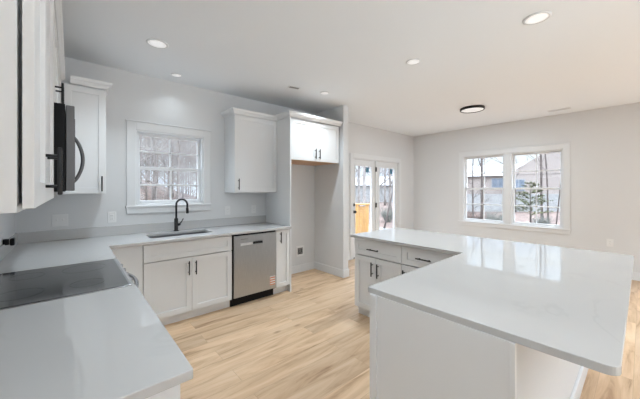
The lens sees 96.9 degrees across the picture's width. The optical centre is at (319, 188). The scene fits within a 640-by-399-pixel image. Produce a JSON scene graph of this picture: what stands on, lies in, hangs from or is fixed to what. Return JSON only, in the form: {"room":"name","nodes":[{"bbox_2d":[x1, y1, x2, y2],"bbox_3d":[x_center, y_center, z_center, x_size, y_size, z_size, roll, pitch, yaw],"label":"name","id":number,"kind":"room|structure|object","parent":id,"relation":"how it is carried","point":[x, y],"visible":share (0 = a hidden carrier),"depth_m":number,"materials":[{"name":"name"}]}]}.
{"room":"kitchen","nodes":[
{"label":"kitchen","id":0,"kind":"room"},
{"bbox_2d":[0,213,14,238],"bbox_3d":[-0.207,0.043,-0.458,0.140,2.777,8.480,0,0,-41],"label":"wall","id":1,"kind":"structure","parent":0,"point":[7,220],"depth_m":2.34,"materials":[{"name":"white paint"}]},
{"bbox_2d":[0,233,2,244],"bbox_3d":[-2.385,0.396,2.128,0.010,0.125,0.100,0,0,-41],"label":"wall outlet","id":2,"kind":"object","parent":1,"relation":"attached to","point":[1,234],"visible":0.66,"depth_m":2.10,"materials":[{"name":"white plastic"}]},
{"bbox_2d":[3,238,14,245],"bbox_3d":[-2.354,0.402,2.148,0.062,0.054,0.052,0,0,-41],"label":"plug","id":3,"kind":"object","parent":2,"relation":"attached to","point":[11,241],"visible":0.96,"depth_m":2.14,"materials":[{"name":"black plastic"}]},
{"bbox_2d":[0,0,62,213],"bbox_3d":[-1.028,-0.493,0.860,0.368,1.087,0.996,0,0,-41],"label":"upper cabinet","id":4,"kind":"object","parent":1,"relation":"attached to","point":[27,156],"visible":1,"depth_m":0.60,"materials":[{"name":"white paint"}]},
{"bbox_2d":[54,0,63,103],"bbox_3d":[-1.619,-0.734,1.526,0.361,0.606,0.780,0,0,-41],"label":"upper cabinet","id":5,"kind":"object","parent":1,"relation":"attached to","point":[58,12],"visible":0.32,"depth_m":1.66,"materials":[{"name":"white paint"}]},
{"bbox_2d":[54,102,84,191],"bbox_3d":[-1.587,-0.198,1.567,0.456,0.428,0.756,0,0,-41],"label":"microwave","id":6,"kind":"object","parent":5,"relation":"attached to","point":[64,120],"visible":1,"depth_m":1.38,"materials":[{"name":"black plastic"}]},
{"bbox_2d":[54,38,64,195],"bbox_3d":[-2.193,-0.493,2.178,0.361,1.087,0.955,0,0,-41],"label":"upper cabinet","id":7,"kind":"object","parent":1,"relation":"attached to","point":[60,46],"visible":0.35,"depth_m":2.21,"materials":[{"name":"white paint"}]},
{"bbox_2d":[15,57,413,266],"bbox_3d":[-0.273,0.043,5.040,7.028,2.777,0.140,0,0,-41],"label":"wall","id":8,"kind":"structure","parent":0,"point":[132,96],"depth_m":3.69,"materials":[{"name":"white paint"}]},
{"bbox_2d":[52,214,67,226],"bbox_3d":[-2.624,0.319,2.865,0.122,0.122,0.018,0,0,-41],"label":"switch plate","id":9,"kind":"object","parent":8,"relation":"attached to","point":[58,220],"visible":1,"depth_m":2.86,"materials":[{"name":"white plastic"}]},
{"bbox_2d":[63,74,112,193],"bbox_3d":[-2.345,-0.507,2.868,0.377,1.114,0.381,0,0,-41],"label":"upper cabinet","id":10,"kind":"object","parent":8,"relation":"attached to","point":[89,103],"visible":0.84,"depth_m":2.78,"materials":[{"name":"white paint"}]},
{"bbox_2d":[107,212,115,222],"bbox_3d":[-2.309,0.316,3.147,0.078,0.122,0.010,0,0,-41],"label":"wall outlet","id":11,"kind":"object","parent":8,"relation":"attached to","point":[111,216],"visible":1,"depth_m":3.14,"materials":[{"name":"white plastic"}]},
{"bbox_2d":[125,119,211,213],"bbox_3d":[-1.891,-0.253,3.595,0.974,1.081,0.170,0,0,-41],"label":"window","id":12,"kind":"structure","parent":8,"relation":"in","point":[135,129],"depth_m":3.52,"materials":[{"name":"white paint"}]},
{"bbox_2d":[225,206,229,214],"bbox_3d":[-1.311,0.306,4.026,0.078,0.122,0.010,0,0,-41],"label":"wall outlet","id":13,"kind":"object","parent":8,"relation":"attached to","point":[227,208],"visible":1,"depth_m":4.02,"materials":[{"name":"white plastic"}]},
{"bbox_2d":[221,107,276,192],"bbox_3d":[-0.993,-0.507,4.058,0.707,1.114,0.381,0,0,-41],"label":"upper cabinet","id":14,"kind":"object","parent":8,"relation":"attached to","point":[250,142],"visible":0.99,"depth_m":3.93,"materials":[{"name":"white paint"}]},
{"bbox_2d":[251,205,255,212],"bbox_3d":[-1.004,0.306,4.297,0.078,0.122,0.010,0,0,-41],"label":"wall outlet","id":15,"kind":"object","parent":8,"relation":"attached to","point":[253,207],"visible":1,"depth_m":4.29,"materials":[{"name":"white plastic"}]},
{"bbox_2d":[296,245,303,256],"bbox_3d":[-0.342,1.069,4.882,0.170,0.176,0.006,0,0,-41],"label":"water supply box","id":16,"kind":"object","parent":8,"relation":"attached to","point":[299,249],"visible":1,"depth_m":4.87,"materials":[{"name":"white plastic"}]},
{"bbox_2d":[276,110,342,165],"bbox_3d":[-0.263,-0.743,4.476,1.042,0.664,0.708,0,0,-41],"label":"upper cabinet","id":17,"kind":"object","parent":8,"relation":"attached to","point":[312,143],"visible":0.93,"depth_m":4.25,"materials":[{"name":"white paint"}]},
{"bbox_2d":[291,254,349,273],"bbox_3d":[0.794,1.369,5.877,4.292,0.125,0.014,0,0,-41],"label":"baseboard","id":18,"kind":"structure","parent":8,"relation":"attached to","point":[308,266],"depth_m":4.91,"materials":[{"name":"white paint"}]},
{"bbox_2d":[350,153,400,259],"bbox_3d":[1.251,0.353,6.353,1.820,2.155,0.184,0,0,-41],"label":"door","id":19,"kind":"structure","parent":8,"relation":"in","point":[375,163],"depth_m":6.27,"materials":[{"name":"white paint"}]},
{"bbox_2d":[315,105,347,269],"bbox_3d":[0.182,0.043,4.871,0.112,2.777,0.716,0,0,-41],"label":"wall","id":20,"kind":"structure","parent":0,"point":[331,180],"depth_m":4.74,"materials":[{"name":"white paint"}]},
{"bbox_2d":[314,262,348,277],"bbox_3d":[0.187,1.369,4.866,0.140,0.125,0.730,0,0,-41],"label":"baseboard","id":21,"kind":"structure","parent":20,"relation":"attached to","point":[322,267],"depth_m":4.75,"materials":[{"name":"white paint"}]},
{"bbox_2d":[54,0,639,136],"bbox_3d":[2.483,-1.406,1.911,7.308,0.120,8.480,0,0,-41],"label":"ceiling","id":22,"kind":"structure","parent":0,"point":[584,56],"depth_m":2.80,"materials":[{"name":"white paint"}]},
{"bbox_2d":[146,38,168,48],"bbox_3d":[-1.504,-1.341,2.626,0.184,0.008,0.184,0,0,-41],"label":"recessed light","id":23,"kind":"object","parent":22,"relation":"in","point":[153,42],"visible":1,"depth_m":2.61,"materials":[{"name":"white paint"}]},
{"bbox_2d":[171,73,181,76],"bbox_3d":[-1.693,-1.341,3.348,0.120,0.008,0.120,0,0,-41],"label":"recessed light","id":24,"kind":"object","parent":22,"relation":"in","point":[172,74],"visible":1,"depth_m":3.34,"materials":[{"name":"white paint"}]},
{"bbox_2d":[287,86,300,89],"bbox_3d":[-0.343,-1.341,3.759,0.160,0.007,0.075,0,0,-29],"label":"ceiling vent","id":25,"kind":"object","parent":22,"relation":"in","point":[292,87],"visible":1,"depth_m":3.75,"materials":[{"name":"white metal"}]},
{"bbox_2d":[406,58,420,64],"bbox_3d":[0.985,-1.341,2.997,0.150,0.008,0.150,0,0,-41],"label":"recessed light","id":26,"kind":"object","parent":22,"relation":"in","point":[413,61],"visible":1,"depth_m":2.98,"materials":[{"name":"white paint"}]},
{"bbox_2d":[460,105,484,112],"bbox_3d":[2.539,-1.325,4.731,0.370,0.039,0.370,0,0,-41],"label":"light","id":27,"kind":"object","parent":22,"relation":"in","point":[473,108],"visible":1,"depth_m":4.69,"materials":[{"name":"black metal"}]},
{"bbox_2d":[461,108,483,112],"bbox_3d":[2.539,-1.327,4.731,0.335,0.034,0.335,0,0,-41],"label":"diffuser","id":28,"kind":"object","parent":27,"relation":"attached to","point":[463,110],"depth_m":4.75,"materials":[{"name":"white plastic"}]},
{"bbox_2d":[523,11,551,24],"bbox_3d":[1.708,-1.341,2.234,0.184,0.008,0.184,0,0,-41],"label":"recessed light","id":29,"kind":"object","parent":22,"relation":"in","point":[538,17],"visible":1,"depth_m":2.22,"materials":[{"name":"white paint"}]},
{"bbox_2d":[548,107,570,111],"bbox_3d":[4.060,-1.341,4.819,0.110,0.007,0.300,0,0,-41],"label":"ceiling vent","id":30,"kind":"object","parent":22,"relation":"in","point":[568,107],"visible":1,"depth_m":4.79,"materials":[{"name":"white metal"}]},
{"bbox_2d":[164,259,639,398],"bbox_3d":[2.483,1.461,1.911,7.028,0.060,8.200,0,0,-41],"label":"floor","id":31,"kind":"structure","parent":0,"point":[311,340],"depth_m":2.53,"materials":[{"name":"brown wood"}]},
{"bbox_2d":[0,259,138,309],"bbox_3d":[-1.467,0.970,1.641,0.700,0.922,0.763,0,0,-41],"label":"range","id":32,"kind":"object","parent":31,"relation":"on","point":[26,287],"visible":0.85,"depth_m":1.58,"materials":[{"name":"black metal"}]},
{"bbox_2d":[111,245,142,294],"bbox_3d":[-2.062,0.989,2.919,0.309,0.884,0.639,0,0,-41],"label":"base cabinet","id":33,"kind":"object","parent":31,"relation":"on","point":[131,258],"visible":0.06,"depth_m":2.73,"materials":[{"name":"white paint"}]},
{"bbox_2d":[146,384,179,398],"bbox_3d":[-0.921,0.989,0.971,0.652,0.884,0.931,0,0,-41],"label":"base cabinet","id":34,"kind":"object","parent":31,"relation":"on","point":[174,392],"visible":0.02,"depth_m":0.80,"materials":[{"name":"white paint"}]},
{"bbox_2d":[0,285,192,398],"bbox_3d":[-0.925,0.481,0.959,0.654,0.132,0.956,0,0,-41],"label":"countertop","id":35,"kind":"structure","parent":34,"relation":"on","point":[107,344],"depth_m":0.90,"materials":[{"name":"stone"}]},
{"bbox_2d":[143,235,231,324],"bbox_3d":[-1.589,0.989,3.310,0.913,0.884,0.677,0,0,-41],"label":"base cabinet","id":36,"kind":"object","parent":31,"relation":"on","point":[182,280],"visible":0.8,"depth_m":3.06,"materials":[{"name":"white paint"}]},
{"bbox_2d":[0,215,291,273],"bbox_3d":[-1.429,0.481,3.063,2.678,0.132,1.299,0,0,-41],"label":"countertop","id":37,"kind":"structure","parent":36,"relation":"on","point":[39,249],"depth_m":2.82,"materials":[{"name":"stone"}]},
{"bbox_2d":[149,232,207,237],"bbox_3d":[-1.626,0.652,3.302,0.690,0.209,0.356,0,0,-41],"label":"sink","id":38,"kind":"object","parent":37,"relation":"in","point":[193,232],"visible":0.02,"depth_m":3.44,"materials":[{"name":"silver metal"}]},
{"bbox_2d":[174,198,188,230],"bbox_3d":[-1.708,0.317,3.498,0.177,0.400,0.068,0,0,-11],"label":"faucet","id":39,"kind":"object","parent":37,"relation":"on","point":[176,224],"visible":1,"depth_m":3.48,"materials":[{"name":"black metal"}]},
{"bbox_2d":[230,230,275,306],"bbox_3d":[-1.009,0.991,3.805,0.608,0.880,0.621,0,0,-41],"label":"dishwasher","id":40,"kind":"object","parent":31,"relation":"on","point":[253,254],"visible":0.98,"depth_m":3.56,"materials":[{"name":"silver metal"}]},
{"bbox_2d":[266,117,290,291],"bbox_3d":[-0.625,0.213,4.195,0.022,2.436,0.661,0,0,-41],"label":"panel","id":41,"kind":"object","parent":31,"relation":"on","point":[278,204],"visible":0.56,"depth_m":4.08,"materials":[{"name":"white paint"}]},
{"bbox_2d":[273,229,289,293],"bbox_3d":[-0.701,0.989,4.092,0.222,0.884,0.677,0,0,-41],"label":"base cabinet","id":42,"kind":"object","parent":31,"relation":"on","point":[282,236],"visible":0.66,"depth_m":3.88,"materials":[{"name":"white paint"}]},
{"bbox_2d":[355,238,402,316],"bbox_3d":[0.814,0.989,3.197,0.657,0.884,0.610,0,0,-41],"label":"base cabinet","id":43,"kind":"object","parent":31,"relation":"on","point":[376,262],"visible":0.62,"depth_m":3.06,"materials":[{"name":"white paint"}]},
{"bbox_2d":[402,246,454,273],"bbox_3d":[1.214,0.989,2.742,0.657,0.884,0.600,0,0,-41],"label":"base cabinet","id":44,"kind":"object","parent":31,"relation":"on","point":[412,258],"visible":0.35,"depth_m":2.65,"materials":[{"name":"white paint"}]},
{"bbox_2d":[370,294,588,398],"bbox_3d":[1.211,0.989,1.878,1.964,0.884,0.654,0,0,-41],"label":"base","id":45,"kind":"object","parent":31,"relation":"on","point":[415,353],"visible":0.52,"depth_m":1.24,"materials":[{"name":"white paint"}]},
{"bbox_2d":[351,228,633,375],"bbox_3d":[0.938,0.532,2.312,2.099,0.030,2.150,0,0,-41],"label":"countertop","id":46,"kind":"structure","parent":45,"relation":"on","point":[568,304],"depth_m":1.43,"materials":[{"name":"stone"}]},
{"bbox_2d":[414,102,639,272],"bbox_3d":[5.173,0.043,4.279,0.140,2.777,8.480,0,0,-41],"label":"wall","id":47,"kind":"structure","parent":0,"point":[605,142],"depth_m":4.96,"materials":[{"name":"white paint"}]},
{"bbox_2d":[458,142,570,234],"bbox_3d":[3.836,-0.007,5.774,0.170,1.631,1.934,0,0,-41],"label":"window","id":48,"kind":"structure","parent":47,"relation":"in","point":[509,155],"depth_m":5.70,"materials":[{"name":"white paint"}]},
{"bbox_2d":[607,239,613,246],"bbox_3d":[4.750,0.883,4.646,0.010,0.125,0.080,0,0,-41],"label":"wall outlet","id":49,"kind":"object","parent":47,"relation":"attached to","point":[610,242],"visible":1,"depth_m":4.64,"materials":[{"name":"white plastic"}]},
{"bbox_2d":[632,272,639,280],"bbox_3d":[5.115,1.369,4.228,0.014,0.125,8.200,0,0,-41],"label":"baseboard","id":50,"kind":"structure","parent":47,"relation":"attached to","point":[636,276],"depth_m":4.42,"materials":[{"name":"white paint"}]},
{"label":"outside","id":51,"kind":"structure","parent":0,"visible":0},
{"bbox_2d":[140,181,559,227],"bbox_3d":[13.490,-2.269,37.054,120.000,8.500,120.000,0,0,-41],"label":"ground","id":52,"kind":"structure","parent":51,"point":[520,216],"depth_m":20.89,"materials":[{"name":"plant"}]},
{"bbox_2d":[140,137,159,187],"bbox_3d":[-16.205,-7.524,24.155,8.808,14.883,8.386,0,0,14],"label":"bare tree","id":53,"kind":"object","parent":52,"relation":"on","point":[140,137],"visible":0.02,"depth_m":23.65,"materials":[{"name":"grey plant"}]},
{"bbox_2d":[141,138,168,183],"bbox_3d":[-11.127,-7.666,19.617,9.310,16.674,9.477,0,0,31],"label":"bare tree","id":54,"kind":"object","parent":52,"relation":"on","point":[154,138],"visible":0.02,"depth_m":19.02,"materials":[{"name":"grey plant"}]},
{"bbox_2d":[140,137,174,199],"bbox_3d":[-9.951,-2.172,16.388,3.640,6.404,3.575,0,0,23],"label":"bare tree","id":55,"kind":"object","parent":52,"relation":"on","point":[150,137],"visible":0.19,"depth_m":16.41,"materials":[{"name":"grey plant"}]},
{"bbox_2d":[140,138,174,186],"bbox_3d":[-7.457,-6.724,12.942,9.586,16.196,9.126,0,0,19],"label":"bare tree","id":56,"kind":"object","parent":52,"relation":"on","point":[145,138],"visible":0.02,"depth_m":14.47,"materials":[{"name":"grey plant"}]},
{"bbox_2d":[141,139,174,198],"bbox_3d":[-10.200,-2.323,18.730,3.657,6.179,3.482,0,0,-42],"label":"bare tree","id":57,"kind":"object","parent":52,"relation":"on","point":[141,139],"visible":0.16,"depth_m":18.38,"materials":[{"name":"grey plant"}]},
{"bbox_2d":[140,137,181,199],"bbox_3d":[-11.035,-6.044,18.269,8.225,13.898,7.831,0,0,40],"label":"bare tree","id":58,"kind":"object","parent":52,"relation":"on","point":[148,137],"visible":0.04,"depth_m":17.33,"materials":[{"name":"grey plant"}]},
{"bbox_2d":[141,137,181,199],"bbox_3d":[-10.571,-5.836,16.541,7.197,13.615,7.163,0,0,-1],"label":"bare tree","id":59,"kind":"object","parent":52,"relation":"on","point":[146,164],"visible":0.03,"depth_m":16.60,"materials":[{"name":"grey plant"}]},
{"bbox_2d":[142,137,189,199],"bbox_3d":[-8.181,-2.026,14.110,3.552,6.752,3.569,0,0,-5],"label":"bare tree","id":60,"kind":"object","parent":52,"relation":"on","point":[157,175],"visible":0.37,"depth_m":14.35,"materials":[{"name":"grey plant"}]},
{"bbox_2d":[141,138,192,199],"bbox_3d":[-9.045,-1.972,16.531,3.512,6.233,3.689,0,0,-35],"label":"bare tree","id":61,"kind":"object","parent":52,"relation":"on","point":[159,138],"visible":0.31,"depth_m":16.01,"materials":[{"name":"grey plant"}]},
{"bbox_2d":[140,136,196,198],"bbox_3d":[-7.877,-6.314,15.239,8.098,15.320,8.060,0,0,42],"label":"bare tree","id":62,"kind":"object","parent":52,"relation":"on","point":[179,146],"visible":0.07,"depth_m":14.75,"materials":[{"name":"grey plant"}]},
{"bbox_2d":[140,138,196,199],"bbox_3d":[-6.410,-0.967,12.282,3.061,5.433,3.215,0,0,-29],"label":"bare tree","id":63,"kind":"object","parent":52,"relation":"on","point":[161,138],"visible":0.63,"depth_m":11.87,"materials":[{"name":"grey plant"}]},
{"bbox_2d":[156,150,180,191],"bbox_3d":[-9.695,-1.338,18.467,2.452,4.391,2.496,0,0,17],"label":"bare tree","id":64,"kind":"object","parent":52,"relation":"on","point":[171,150],"visible":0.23,"depth_m":18.23,"materials":[{"name":"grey plant"}]},
{"bbox_2d":[142,136,196,199],"bbox_3d":[-10.402,-7.317,19.221,9.718,16.420,9.252,0,0,29],"label":"bare tree","id":65,"kind":"object","parent":52,"relation":"on","point":[142,136],"visible":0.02,"depth_m":18.29,"materials":[{"name":"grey plant"}]},
{"bbox_2d":[143,138,196,197],"bbox_3d":[-11.172,-7.749,20.077,9.362,16.767,9.530,0,0,-38],"label":"bare tree","id":66,"kind":"object","parent":52,"relation":"on","point":[149,138],"visible":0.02,"depth_m":19.81,"materials":[{"name":"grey plant"}]},
{"bbox_2d":[145,140,195,197],"bbox_3d":[-10.181,-5.579,21.687,6.567,12.483,6.598,0,0,31],"label":"bare tree","id":67,"kind":"object","parent":52,"relation":"on","point":[151,140],"visible":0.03,"depth_m":21.32,"materials":[{"name":"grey plant"}]},
{"bbox_2d":[158,141,195,197],"bbox_3d":[-10.341,-7.964,19.564,9.043,17.189,9.086,0,0,4],"label":"bare tree","id":68,"kind":"object","parent":52,"relation":"on","point":[158,141],"visible":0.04,"depth_m":20.03,"materials":[{"name":"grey plant"}]},
{"bbox_2d":[157,141,196,191],"bbox_3d":[-7.578,-4.017,17.271,6.188,10.383,5.204,0,0,-32],"label":"bare tree","id":69,"kind":"object","parent":52,"relation":"on","point":[164,141],"visible":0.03,"depth_m":17.30,"materials":[{"name":"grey plant"}]},
{"bbox_2d":[160,140,196,196],"bbox_3d":[-5.803,-3.697,14.712,6.181,10.371,5.197,0,0,24],"label":"bare tree","id":70,"kind":"object","parent":52,"relation":"on","point":[163,140],"visible":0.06,"depth_m":13.83,"materials":[{"name":"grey plant"}]},
{"bbox_2d":[165,143,196,198],"bbox_3d":[-5.490,-1.620,13.444,3.835,6.480,3.651,0,0,-17],"label":"bare tree","id":71,"kind":"object","parent":52,"relation":"on","point":[190,146],"visible":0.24,"depth_m":13.15,"materials":[{"name":"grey plant"}]},
{"bbox_2d":[166,139,196,198],"bbox_3d":[-7.247,-1.974,16.419,3.632,6.390,3.568,0,0,16],"label":"bare tree","id":72,"kind":"object","parent":52,"relation":"on","point":[172,139],"visible":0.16,"depth_m":16.34,"materials":[{"name":"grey plant"}]},
{"bbox_2d":[166,142,196,193],"bbox_3d":[-12.320,-6.404,27.648,7.821,13.880,8.215,0,0,-1],"label":"bare tree","id":73,"kind":"object","parent":52,"relation":"on","point":[173,142],"visible":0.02,"depth_m":26.35,"materials":[{"name":"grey plant"}]},
{"bbox_2d":[172,142,195,195],"bbox_3d":[-8.637,-1.484,17.888,2.816,4.954,2.766,0,0,22],"label":"bare tree","id":74,"kind":"object","parent":52,"relation":"on","point":[183,142],"visible":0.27,"depth_m":17.90,"materials":[{"name":"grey plant"}]},
{"bbox_2d":[180,142,196,192],"bbox_3d":[-8.435,-2.213,19.255,3.342,6.323,3.327,0,0,-7],"label":"bare tree","id":75,"kind":"object","parent":52,"relation":"on","point":[193,142],"visible":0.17,"depth_m":19.20,"materials":[{"name":"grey plant"}]},
{"bbox_2d":[355,166,369,205],"bbox_3d":[2.481,-4.154,21.947,6.421,12.331,6.091,0,0,-43],"label":"bare tree","id":76,"kind":"object","parent":52,"relation":"on","point":[358,170],"visible":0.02,"depth_m":21.91,"materials":[{"name":"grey plant"}]},
{"bbox_2d":[362,166,365,205],"bbox_3d":[1.658,-3.887,11.003,4.952,11.798,4.559,0,0,43],"label":"bare tree","id":77,"kind":"object","parent":52,"relation":"on","point":[364,167],"visible":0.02,"depth_m":11.44,"materials":[{"name":"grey plant"}]},
{"bbox_2d":[355,176,392,201],"bbox_3d":[9.221,0.481,46.000,14.700,5.000,8.700,0,0,1],"label":"house","id":78,"kind":"structure","parent":52,"relation":"on","point":[368,177],"depth_m":42.03,"materials":[{"name":"white"}]},
{"bbox_2d":[360,168,388,204],"bbox_3d":[7.478,-4.154,33.551,6.091,12.331,6.421,0,0,-2],"label":"bare tree","id":79,"kind":"object","parent":52,"relation":"on","point":[384,173],"visible":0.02,"depth_m":33.92,"materials":[{"name":"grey plant"}]},
{"bbox_2d":[358,168,392,228],"bbox_3d":[4.285,-2.143,14.238,5.263,8.336,4.862,0,0,-10],"label":"bare tree","id":80,"kind":"object","parent":52,"relation":"on","point":[384,227],"visible":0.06,"depth_m":14.08,"materials":[{"name":"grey plant"}]},
{"bbox_2d":[380,203,392,221],"bbox_3d":[4.017,1.383,16.951,1.297,1.210,1.486,0,0,3],"label":"shrub","id":81,"kind":"object","parent":52,"relation":"on","point":[390,215],"visible":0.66,"depth_m":16.88,"materials":[{"name":"plant"}]},
{"bbox_2d":[381,168,392,211],"bbox_3d":[5.061,-3.825,24.760,5.275,11.674,5.355,0,0,-42],"label":"bare tree","id":82,"kind":"object","parent":52,"relation":"on","point":[390,182],"visible":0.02,"depth_m":23.91,"materials":[{"name":"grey plant"}]},
{"bbox_2d":[467,210,488,218],"bbox_3d":[7.363,1.410,13.546,1.251,1.155,1.495,0,0,10],"label":"shrub","id":83,"kind":"object","parent":52,"relation":"on","point":[469,214],"visible":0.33,"depth_m":13.34,"materials":[{"name":"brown plant"}]},
{"bbox_2d":[478,158,483,218],"bbox_3d":[9.424,-4.742,15.142,6.104,13.506,5.073,0,0,-4],"label":"bare tree","id":84,"kind":"object","parent":52,"relation":"on","point":[481,166],"visible":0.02,"depth_m":15.45,"materials":[{"name":"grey plant"}]},
{"bbox_2d":[467,157,500,218],"bbox_3d":[6.870,-0.888,13.009,3.179,5.798,2.354,0,0,-12],"label":"bare tree","id":85,"kind":"object","parent":52,"relation":"on","point":[472,191],"visible":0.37,"depth_m":12.98,"materials":[{"name":"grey plant"}]},
{"bbox_2d":[467,163,525,193],"bbox_3d":[23.393,-0.119,38.277,9.700,6.200,6.700,0,0,41],"label":"house","id":86,"kind":"structure","parent":52,"relation":"on","point":[496,179],"depth_m":36.63,"materials":[{"name":"beige"}]},
{"bbox_2d":[482,209,516,220],"bbox_3d":[9.064,1.376,14.438,1.824,1.225,1.964,0,0,-20],"label":"shrub","id":87,"kind":"object","parent":52,"relation":"on","point":[493,215],"visible":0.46,"depth_m":14.52,"materials":[{"name":"plant"}]},
{"bbox_2d":[491,155,534,211],"bbox_3d":[16.147,-3.310,24.253,5.266,10.643,6.723,0,0,44],"label":"bare tree","id":88,"kind":"object","parent":52,"relation":"on","point":[526,155],"visible":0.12,"depth_m":24.10,"materials":[{"name":"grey plant"}]},
{"bbox_2d":[467,193,559,211],"bbox_3d":[17.631,1.181,24.065,12.890,1.600,0.132,0,0,0],"label":"fence","id":89,"kind":"object","parent":52,"relation":"on","point":[496,198],"visible":0.3,"depth_m":24.00,"materials":[{"name":"white wood"}]},
{"bbox_2d":[515,181,553,222],"bbox_3d":[9.506,0.792,12.849,1.604,2.380,2.122,0,0,21],"label":"young pine","id":90,"kind":"object","parent":52,"relation":"on","point":[530,183],"visible":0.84,"depth_m":12.78,"materials":[{"name":"green plant"}]},
{"bbox_2d":[530,154,543,219],"bbox_3d":[11.264,-4.033,15.044,4.289,12.092,6.045,0,0,-12],"label":"bare tree","id":91,"kind":"object","parent":52,"relation":"on","point":[540,160],"visible":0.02,"depth_m":14.49,"materials":[{"name":"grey plant"}]},
{"bbox_2d":[516,153,560,193],"bbox_3d":[27.554,-0.619,33.403,8.300,7.200,9.450,0,0,43],"label":"house","id":92,"kind":"structure","parent":52,"relation":"on","point":[553,162],"depth_m":30.42,"materials":[{"name":"beige"}]},
{"bbox_2d":[528,154,548,220],"bbox_3d":[11.855,-3.678,14.909,5.906,11.380,4.384,0,0,1],"label":"bare tree","id":93,"kind":"object","parent":52,"relation":"on","point":[539,154],"visible":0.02,"depth_m":15.02,"materials":[{"name":"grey plant"}]},
{"bbox_2d":[529,214,553,223],"bbox_3d":[11.053,1.556,14.237,1.291,0.864,1.042,0,0,1],"label":"shrub","id":94,"kind":"object","parent":52,"relation":"on","point":[543,221],"visible":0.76,"depth_m":14.08,"materials":[{"name":"plant"}]},
{"bbox_2d":[532,156,560,224],"bbox_3d":[10.137,-1.461,11.948,3.172,6.954,3.577,0,0,-41],"label":"bare tree","id":95,"kind":"object","parent":52,"relation":"on","point":[542,156],"visible":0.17,"depth_m":12.33,"materials":[{"name":"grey plant"}]},
{"bbox_3d":[0.711,1.736,7.760,3.500,0.490,2.603,0,0,-41],"label":"deck","id":96,"kind":"object","parent":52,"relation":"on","visible":0},
{"bbox_2d":[355,203,369,233],"bbox_3d":[1.227,0.961,8.330,0.460,1.060,0.140,0,0,9],"label":"deck railing","id":97,"kind":"object","parent":96,"relation":"on","point":[362,215],"visible":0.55,"depth_m":8.30,"materials":[{"name":"yellow wood"}]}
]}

